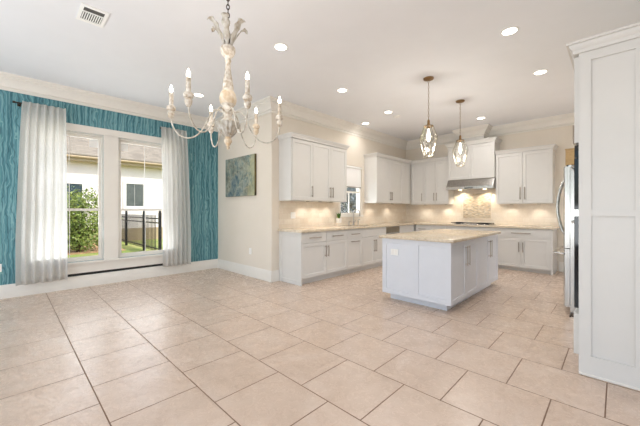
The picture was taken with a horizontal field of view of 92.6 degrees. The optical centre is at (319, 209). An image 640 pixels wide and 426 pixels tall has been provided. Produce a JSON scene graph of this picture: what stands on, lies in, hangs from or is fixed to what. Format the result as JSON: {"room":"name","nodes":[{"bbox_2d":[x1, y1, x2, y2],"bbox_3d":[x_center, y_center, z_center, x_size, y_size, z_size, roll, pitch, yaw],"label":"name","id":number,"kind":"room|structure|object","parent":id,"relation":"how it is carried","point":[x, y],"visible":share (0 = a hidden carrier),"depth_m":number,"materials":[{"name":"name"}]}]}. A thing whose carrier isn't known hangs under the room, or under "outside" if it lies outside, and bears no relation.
{"room":"kitchen","nodes":[
{"label":"kitchen","id":0,"kind":"room"},
{"bbox_2d":[0,90,217,284],"bbox_3d":[-4.866,-0.330,4.090,0.160,3.180,7.400,0,0,44],"label":"wall","id":1,"kind":"structure","parent":0,"point":[202,156],"depth_m":5.25,"materials":[{"name":"teal paint"}]},
{"bbox_2d":[66,130,103,262],"bbox_3d":[-4.043,-0.215,4.936,0.100,2.108,0.898,0,0,44],"label":"window","id":2,"kind":"structure","parent":1,"relation":"in","point":[100,138],"depth_m":5.20,"materials":[{"name":"white paint"}]},
{"bbox_2d":[89,139,97,147],"bbox_3d":[-3.825,-1.125,5.170,0.002,0.130,0.120,0,0,44],"label":"window sticker","id":3,"kind":"object","parent":2,"relation":"attached to","point":[92,143],"visible":1,"depth_m":5.17,"materials":[{"name":"white paper"}]},
{"bbox_2d":[0,71,217,131],"bbox_3d":[-4.701,-1.812,4.041,0.145,0.215,7.240,0,0,44],"label":"trim","id":4,"kind":"structure","parent":1,"relation":"attached to","point":[8,81],"depth_m":5.01,"materials":[{"name":"white paint"}]},
{"bbox_2d":[0,259,217,298],"bbox_3d":[-4.746,1.163,4.086,0.018,0.195,7.240,0,0,44],"label":"baseboard","id":5,"kind":"structure","parent":1,"relation":"attached to","point":[9,290],"depth_m":5.15,"materials":[{"name":"white paint"}]},
{"bbox_2d":[66,123,161,259],"bbox_3d":[-3.595,-0.270,5.268,0.020,2.220,2.220,0,0,44],"label":"trim","id":6,"kind":"structure","parent":1,"relation":"attached to","point":[111,137],"depth_m":5.25,"materials":[{"name":"white paint"}]},
{"bbox_2d":[68,254,162,273],"bbox_3d":[-3.581,0.931,5.254,0.060,0.182,2.300,0,0,44],"label":"trim","id":7,"kind":"structure","parent":1,"relation":"attached to","point":[117,263],"depth_m":5.27,"materials":[{"name":"white paint"}]},
{"bbox_2d":[68,263,162,276],"bbox_3d":[-3.598,1.042,5.270,0.012,0.038,2.220,0,0,44],"label":"air vent","id":8,"kind":"object","parent":1,"relation":"in","point":[128,268],"visible":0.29,"depth_m":5.28,"materials":[{"name":"black metal"}]},
{"bbox_2d":[118,138,162,257],"bbox_3d":[-3.276,-0.215,5.725,0.100,2.108,0.898,0,0,44],"label":"window","id":9,"kind":"structure","parent":1,"relation":"in","point":[120,140],"depth_m":5.50,"materials":[{"name":"white paint"}]},
{"bbox_2d":[121,143,127,150],"bbox_3d":[-3.518,-1.125,5.486,0.002,0.130,0.120,0,0,44],"label":"window sticker","id":10,"kind":"object","parent":9,"relation":"attached to","point":[124,147],"visible":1,"depth_m":5.49,"materials":[{"name":"white paper"}]},
{"bbox_2d":[218,112,278,270],"bbox_3d":[-1.539,-0.330,6.127,2.090,3.180,0.160,0,0,44],"label":"wall","id":11,"kind":"structure","parent":0,"point":[244,222],"depth_m":5.71,"materials":[{"name":"beige paint"}]},
{"bbox_2d":[226,154,255,196],"bbox_3d":[-1.569,-0.655,6.011,1.060,0.770,0.046,0,0,44],"label":"canvas painting","id":12,"kind":"object","parent":11,"relation":"attached to","point":[240,171],"visible":1,"depth_m":5.93,"materials":[{"name":"paint"}]},
{"bbox_2d":[215,96,270,131],"bbox_3d":[-1.536,-1.812,5.912,2.075,0.215,0.145,0,0,44],"label":"trim","id":13,"kind":"structure","parent":11,"relation":"attached to","point":[263,106],"depth_m":5.54,"materials":[{"name":"white paint"}]},
{"bbox_2d":[218,259,270,281],"bbox_3d":[-1.537,1.163,6.002,1.948,0.195,0.018,0,0,44],"label":"baseboard","id":14,"kind":"structure","parent":11,"relation":"attached to","point":[262,274],"depth_m":5.89,"materials":[{"name":"white paint"}]},
{"bbox_2d":[0,266,639,425],"bbox_3d":[0.388,1.310,2.378,10.080,0.100,12.270,0,0,44],"label":"floor","id":15,"kind":"structure","parent":0,"point":[215,346],"depth_m":2.63,"materials":[{"name":"beige tile"}]},
{"bbox_2d":[279,230,346,285],"bbox_3d":[-0.088,0.817,5.666,0.626,0.884,1.197,0,0,44],"label":"base cabinet","id":16,"kind":"object","parent":15,"relation":"on","point":[304,258],"visible":0.97,"depth_m":5.34,"materials":[{"name":"white paint"}]},
{"bbox_2d":[278,222,558,232],"bbox_3d":[2.086,0.356,5.866,3.469,0.036,4.579,0,0,44],"label":"countertop","id":17,"kind":"structure","parent":16,"relation":"on","point":[360,226],"depth_m":6.27,"materials":[{"name":"stone"}]},
{"bbox_2d":[352,209,359,224],"bbox_3d":[0.823,0.159,6.795,0.216,0.356,0.110,0,0,44],"label":"kitchen faucet","id":18,"kind":"object","parent":17,"relation":"on","point":[355,209],"visible":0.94,"depth_m":6.81,"materials":[{"name":"silver metal"}]},
{"bbox_2d":[451,222,495,224],"bbox_3d":[3.563,0.316,7.164,0.880,0.042,0.500,0,0,44],"label":"gas cooktop","id":19,"kind":"object","parent":17,"relation":"in","point":[460,223],"visible":1,"depth_m":7.01,"materials":[{"name":"silver metal"}]},
{"bbox_2d":[452,223,495,224],"bbox_3d":[3.563,0.331,7.164,0.880,0.012,0.500,0,0,44],"label":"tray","id":20,"kind":"object","parent":19,"relation":"on","point":[452,223],"depth_m":6.93,"materials":[{"name":"silver metal"}]},
{"bbox_3d":[0.398,0.305,6.539,0.087,0.064,0.170,0,0,44],"label":"trim","id":21,"kind":"structure","parent":17,"relation":"on","visible":0},
{"bbox_2d":[336,213,341,222],"bbox_3d":[0.394,0.155,6.512,0.097,0.233,0.154,0,0,44],"label":"potted plant","id":22,"kind":"object","parent":21,"relation":"on","point":[338,219],"visible":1,"depth_m":6.50,"materials":[{"name":"green plant"}]},
{"bbox_2d":[344,229,361,273],"bbox_3d":[0.497,0.817,6.268,0.626,0.884,0.478,0,0,44],"label":"base cabinet","id":23,"kind":"object","parent":15,"relation":"on","point":[354,240],"visible":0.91,"depth_m":6.09,"materials":[{"name":"white paint"}]},
{"bbox_2d":[359,227,385,270],"bbox_3d":[0.978,0.817,6.763,0.626,0.884,0.898,0,0,44],"label":"base cabinet","id":24,"kind":"object","parent":15,"relation":"on","point":[371,246],"visible":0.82,"depth_m":6.53,"materials":[{"name":"white paint"}]},
{"bbox_2d":[386,226,399,233],"bbox_3d":[1.503,0.819,7.298,0.632,0.881,0.598,0,0,44],"label":"dishwasher","id":25,"kind":"object","parent":15,"relation":"on","point":[392,229],"visible":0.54,"depth_m":7.12,"materials":[{"name":"silver metal"}]},
{"bbox_2d":[400,225,414,232],"bbox_3d":[2.172,0.817,8.020,0.587,0.884,1.364,0,0,44],"label":"base cabinet","id":26,"kind":"object","parent":15,"relation":"on","point":[406,228],"visible":0.19,"depth_m":7.62,"materials":[{"name":"white paint"}]},
{"bbox_2d":[415,225,445,230],"bbox_3d":[2.925,0.817,7.797,0.775,0.884,0.636,0,0,44],"label":"base cabinet","id":27,"kind":"object","parent":15,"relation":"on","point":[417,227],"visible":0.24,"depth_m":7.64,"materials":[{"name":"white paint"}]},
{"bbox_2d":[382,234,497,310],"bbox_3d":[1.947,0.827,4.722,0.998,0.864,2.015,0,0,44],"label":"kitchen island","id":28,"kind":"object","parent":15,"relation":"on","point":[439,275],"visible":0.94,"depth_m":4.05,"materials":[{"name":"grey paint"}]},
{"bbox_2d":[379,229,500,242],"bbox_3d":[1.933,0.376,4.735,1.040,0.036,2.095,0,0,44],"label":"island countertop","id":29,"kind":"structure","parent":28,"relation":"on","point":[435,235],"depth_m":4.30,"materials":[{"name":"stone"}]},
{"bbox_2d":[446,226,494,230],"bbox_3d":[3.580,0.817,7.160,1.048,0.884,0.636,0,0,44],"label":"base cabinet","id":30,"kind":"object","parent":15,"relation":"on","point":[447,227],"visible":0.02,"depth_m":6.92,"materials":[{"name":"white paint"}]},
{"bbox_2d":[495,228,556,274],"bbox_3d":[4.317,0.817,6.443,1.004,0.884,0.636,0,0,44],"label":"base cabinet","id":31,"kind":"object","parent":15,"relation":"on","point":[520,249],"visible":0.92,"depth_m":6.19,"materials":[{"name":"white paint"}]},
{"bbox_2d":[553,167,578,312],"bbox_3d":[3.565,0.367,3.759,1.050,1.784,0.900,0,0,44],"label":"refrigerator","id":32,"kind":"object","parent":15,"relation":"on","point":[570,212],"visible":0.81,"depth_m":3.69,"materials":[{"name":"silver metal"}]},
{"bbox_2d":[565,148,574,166],"bbox_3d":[3.303,-0.634,3.776,0.390,0.216,0.530,0,0,44],"label":"storage box","id":33,"kind":"object","parent":32,"relation":"on","point":[569,153],"visible":0.27,"depth_m":3.69,"materials":[{"name":"brown cardboard"}]},
{"bbox_2d":[566,22,639,390],"bbox_3d":[2.500,-0.015,2.405,0.804,2.547,0.876,0,0,44],"label":"tall cabinet","id":34,"kind":"object","parent":15,"relation":"on","point":[606,65],"visible":1,"depth_m":2.25,"materials":[{"name":"white paint"}]},
{"bbox_2d":[568,145,578,307],"bbox_3d":[2.461,0.141,2.496,0.623,1.308,0.792,0,0,44],"label":"double oven","id":35,"kind":"object","parent":34,"relation":"in","point":[575,167],"visible":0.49,"depth_m":2.39,"materials":[{"name":"black metal"}]},
{"bbox_2d":[0,0,639,140],"bbox_3d":[0.388,-2.045,2.378,10.080,0.250,12.270,0,0,44],"label":"ceiling","id":36,"kind":"structure","parent":0,"point":[382,52],"depth_m":3.73,"materials":[{"name":"paint"}]},
{"bbox_2d":[76,2,109,27],"bbox_3d":[-2.245,-1.915,3.020,0.330,0.010,0.220,0,0,44],"label":"ceiling vent","id":37,"kind":"object","parent":36,"relation":"in","point":[86,13],"visible":1,"depth_m":3.01,"materials":[{"name":"white plastic"}]},
{"bbox_2d":[193,93,203,96],"bbox_3d":[-2.023,-1.917,5.106,0.176,0.006,0.176,0,0,44],"label":"recessed light","id":38,"kind":"object","parent":36,"relation":"in","point":[194,94],"visible":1,"depth_m":5.09,"materials":[{"name":"white plastic"}]},
{"bbox_2d":[166,0,283,149],"bbox_3d":[-0.782,-1.215,2.600,0.797,1.410,0.950,0,0,18],"label":"chandelier","id":39,"kind":"object","parent":36,"relation":"hanging from","point":[227,126],"visible":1,"depth_m":2.55,"materials":[{"name":"white wood"}]},
{"bbox_2d":[273,43,287,50],"bbox_3d":[-0.460,-1.917,3.600,0.176,0.006,0.176,0,0,44],"label":"recessed light","id":40,"kind":"object","parent":36,"relation":"in","point":[278,46],"visible":1,"depth_m":3.58,"materials":[{"name":"white plastic"}]},
{"bbox_2d":[337,88,347,91],"bbox_3d":[0.356,-1.917,4.899,0.176,0.006,0.176,0,0,44],"label":"recessed light","id":41,"kind":"object","parent":36,"relation":"in","point":[339,89],"visible":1,"depth_m":4.90,"materials":[{"name":"white plastic"}]},
{"bbox_2d":[419,76,437,157],"bbox_3d":[1.582,-1.345,4.460,0.242,1.149,0.243,0,0,10],"label":"pendant lantern","id":42,"kind":"object","parent":36,"relation":"hanging from","point":[428,78],"visible":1,"depth_m":4.44,"materials":[{"name":"gold metal"}]},
{"bbox_2d":[452,99,467,166],"bbox_3d":[2.467,-1.345,5.384,0.242,1.149,0.243,0,0,10],"label":"pendant lantern","id":43,"kind":"object","parent":36,"relation":"hanging from","point":[460,140],"visible":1,"depth_m":5.36,"materials":[{"name":"clear glass"}]},
{"bbox_2d":[452,124,488,138],"bbox_3d":[3.512,-1.812,7.140,0.810,0.215,0.145,0,0,44],"label":"trim","id":44,"kind":"structure","parent":36,"relation":"attached to","point":[475,131],"depth_m":7.12,"materials":[{"name":"white paint"}]},
{"bbox_2d":[500,26,518,35],"bbox_3d":[2.033,-1.917,3.281,0.176,0.006,0.176,0,0,44],"label":"recessed light","id":45,"kind":"object","parent":36,"relation":"in","point":[511,30],"visible":1,"depth_m":3.27,"materials":[{"name":"white plastic"}]},
{"bbox_2d":[533,69,547,74],"bbox_3d":[3.066,-1.917,4.258,0.176,0.006,0.176,0,0,44],"label":"recessed light","id":46,"kind":"object","parent":36,"relation":"in","point":[542,71],"visible":1,"depth_m":4.26,"materials":[{"name":"white plastic"}]},
{"bbox_2d":[279,115,405,214],"bbox_3d":[0.851,-0.330,7.200,0.160,3.180,4.710,0,0,44],"label":"wall","id":47,"kind":"structure","parent":0,"point":[359,146],"depth_m":6.92,"materials":[{"name":"beige paint"}]},
{"bbox_2d":[271,270,278,281],"bbox_3d":[-0.791,1.163,5.384,0.018,0.195,0.173,0,0,44],"label":"baseboard","id":48,"kind":"structure","parent":47,"relation":"attached to","point":[274,274],"depth_m":5.38,"materials":[{"name":"white paint"}]},
{"bbox_2d":[277,132,349,201],"bbox_3d":[-0.073,-0.740,5.846,0.398,1.150,1.580,0,0,44],"label":"upper cabinet","id":49,"kind":"object","parent":47,"relation":"attached to","point":[312,169],"visible":1,"depth_m":5.55,"materials":[{"name":"white paint"}]},
{"bbox_2d":[270,96,407,149],"bbox_3d":[0.798,-1.812,6.927,0.145,0.215,4.855,0,0,44],"label":"trim","id":50,"kind":"structure","parent":47,"relation":"attached to","point":[288,109],"depth_m":6.37,"materials":[{"name":"white paint"}]},
{"bbox_2d":[279,201,405,228],"bbox_3d":[0.852,0.091,7.078,0.012,0.492,4.537,0,0,44],"label":"backsplash","id":51,"kind":"structure","parent":47,"relation":"attached to","point":[307,214],"depth_m":6.33,"materials":[{"name":"tile"}]},
{"bbox_2d":[340,165,363,216],"bbox_3d":[0.682,-0.427,6.966,0.125,1.164,0.870,0,0,44],"label":"window","id":52,"kind":"structure","parent":47,"relation":"in","point":[358,192],"depth_m":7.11,"materials":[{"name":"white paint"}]},
{"bbox_2d":[347,165,361,187],"bbox_3d":[0.701,-0.754,6.949,0.048,0.489,0.768,0,0,44],"label":"roller blind","id":53,"kind":"object","parent":52,"relation":"attached to","point":[353,173],"visible":0.65,"depth_m":7.02,"materials":[{"name":"white fabric"}]},
{"bbox_2d":[364,152,411,203],"bbox_3d":[1.750,-0.740,7.721,0.398,1.150,1.670,0,0,44],"label":"upper cabinet","id":54,"kind":"object","parent":47,"relation":"attached to","point":[386,177],"visible":1,"depth_m":7.37,"materials":[{"name":"white paint"}]},
{"bbox_2d":[406,125,575,270],"bbox_3d":[4.290,-0.330,7.029,5.010,3.180,0.160,0,0,44],"label":"wall","id":55,"kind":"structure","parent":0,"point":[562,137],"depth_m":6.44,"materials":[{"name":"beige paint"}]},
{"bbox_2d":[406,133,458,149],"bbox_3d":[2.965,-1.812,8.105,1.610,0.215,0.145,0,0,44],"label":"trim","id":56,"kind":"structure","parent":55,"relation":"attached to","point":[448,138],"depth_m":8.07,"materials":[{"name":"white paint"}]},
{"bbox_2d":[411,156,453,204],"bbox_3d":[2.900,-0.730,7.988,1.010,1.170,0.398,0,0,44],"label":"upper cabinet","id":57,"kind":"object","parent":55,"relation":"attached to","point":[429,177],"visible":0.96,"depth_m":7.86,"materials":[{"name":"white paint"}]},
{"bbox_2d":[444,137,501,180],"bbox_3d":[3.612,-1.163,7.250,1.140,0.885,0.463,0,0,44],"label":"upper cabinet","id":58,"kind":"object","parent":55,"relation":"attached to","point":[480,162],"visible":0.96,"depth_m":7.06,"materials":[{"name":"white paint"}]},
{"bbox_2d":[446,178,495,190],"bbox_3d":[3.597,-0.598,7.235,1.020,0.238,0.503,0,0,44],"label":"range hood","id":59,"kind":"object","parent":58,"relation":"attached to","point":[483,183],"visible":0.99,"depth_m":7.06,"materials":[{"name":"silver metal"}]},
{"bbox_2d":[463,136,486,140],"bbox_3d":[3.670,-1.760,7.303,0.520,0.320,0.308,0,0,44],"label":"trim","id":60,"kind":"structure","parent":55,"relation":"attached to","point":[478,137],"depth_m":7.15,"materials":[{"name":"white paint"}]},
{"bbox_2d":[406,189,557,225],"bbox_3d":[3.671,-0.101,7.511,3.450,0.878,0.012,0,0,44],"label":"backsplash","id":61,"kind":"structure","parent":55,"relation":"attached to","point":[502,214],"depth_m":7.12,"materials":[{"name":"tile"}]},
{"bbox_2d":[462,192,491,218],"bbox_3d":[3.780,-0.101,7.387,0.650,0.622,0.012,0,0,44],"label":"mosaic panel","id":62,"kind":"object","parent":61,"relation":"attached to","point":[474,205],"visible":1,"depth_m":7.37,"materials":[{"name":"stone"}]},
{"bbox_2d":[484,124,492,137],"bbox_3d":[3.859,-1.812,7.020,0.145,0.215,0.455,0,0,44],"label":"trim","id":63,"kind":"structure","parent":55,"relation":"attached to","point":[486,134],"depth_m":7.01,"materials":[{"name":"white paint"}]},
{"bbox_2d":[495,144,557,203],"bbox_3d":[4.391,-0.720,6.538,1.070,1.170,0.398,0,0,44],"label":"upper cabinet","id":64,"kind":"object","parent":55,"relation":"attached to","point":[526,175],"visible":1,"depth_m":6.41,"materials":[{"name":"white paint"}]},
{"bbox_2d":[488,113,573,137],"bbox_3d":[4.890,-1.812,6.233,2.720,0.215,0.145,0,0,44],"label":"trim","id":65,"kind":"structure","parent":55,"relation":"attached to","point":[562,120],"depth_m":6.54,"materials":[{"name":"white paint"}]},
{"bbox_2d":[559,262,563,271],"bbox_3d":[5.414,1.163,5.811,1.380,0.195,0.018,0,0,44],"label":"baseboard","id":66,"kind":"structure","parent":55,"relation":"attached to","point":[561,264],"depth_m":6.26,"materials":[{"name":"white paint"}]},
{"label":"outside","id":67,"kind":"structure","parent":0,"visible":0},
{"bbox_2d":[68,239,162,257],"bbox_3d":[-0.198,1.590,14.141,60.000,0.300,70.000,0,0,44],"label":"lawn","id":68,"kind":"structure","parent":67,"point":[128,248],"depth_m":11.15,"materials":[{"name":"plant"}]},
{"bbox_2d":[68,244,124,254],"bbox_3d":[-12.656,1.430,7.425,3.300,0.020,13.000,0,0,44],"label":"mulch","id":69,"kind":"object","parent":68,"relation":"on","point":[73,252],"visible":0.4,"depth_m":10.47,"materials":[{"name":"brown wood"}]},
{"bbox_2d":[67,186,97,251],"bbox_3d":[-8.182,0.304,10.461,2.264,2.334,2.266,0,0,21],"label":"leafy shrub","id":70,"kind":"object","parent":69,"relation":"on","point":[80,232],"visible":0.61,"depth_m":10.22,"materials":[{"name":"green plant"}]},
{"bbox_2d":[122,211,161,250],"bbox_3d":[-7.094,0.722,11.711,5.590,1.434,0.086,0,0,44],"label":"iron fence","id":71,"kind":"object","parent":68,"relation":"on","point":[130,221],"visible":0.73,"depth_m":11.11,"materials":[{"name":"black metal"}]},
{"bbox_2d":[66,136,355,240],"bbox_3d":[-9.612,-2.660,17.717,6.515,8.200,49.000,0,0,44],"label":"neighbor house","id":72,"kind":"structure","parent":68,"relation":"on","point":[83,158],"depth_m":14.35,"materials":[{"name":"beige"}]},
{"bbox_2d":[126,184,142,205],"bbox_3d":[-8.814,-0.710,14.569,0.041,1.040,0.700,0,0,44],"label":"window","id":73,"kind":"structure","parent":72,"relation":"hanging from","point":[134,192],"depth_m":14.56,"materials":[{"name":"grey glass"}]},
{"bbox_3d":[-4.209,-1.540,4.568,0.115,0.060,0.540,0,0,44],"label":"curtain rod","id":74,"kind":"object","parent":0,"visible":0},
{"bbox_2d":[15,100,67,285],"bbox_3d":[-4.117,-0.245,4.540,0.101,2.640,0.572,0,0,44],"label":"sheer curtain","id":75,"kind":"object","parent":74,"relation":"hanging from","point":[41,240],"visible":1,"depth_m":4.54,"materials":[{"name":"white fabric"}]},
{"bbox_3d":[-2.874,-1.540,5.941,0.115,0.060,0.450,0,0,44],"label":"curtain rod","id":76,"kind":"object","parent":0,"visible":0},
{"bbox_2d":[161,127,190,266],"bbox_3d":[-2.785,-0.245,5.910,0.099,2.640,0.552,0,0,44],"label":"sheer curtain","id":77,"kind":"object","parent":76,"relation":"hanging from","point":[175,165],"visible":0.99,"depth_m":5.91,"materials":[{"name":"white fabric"}]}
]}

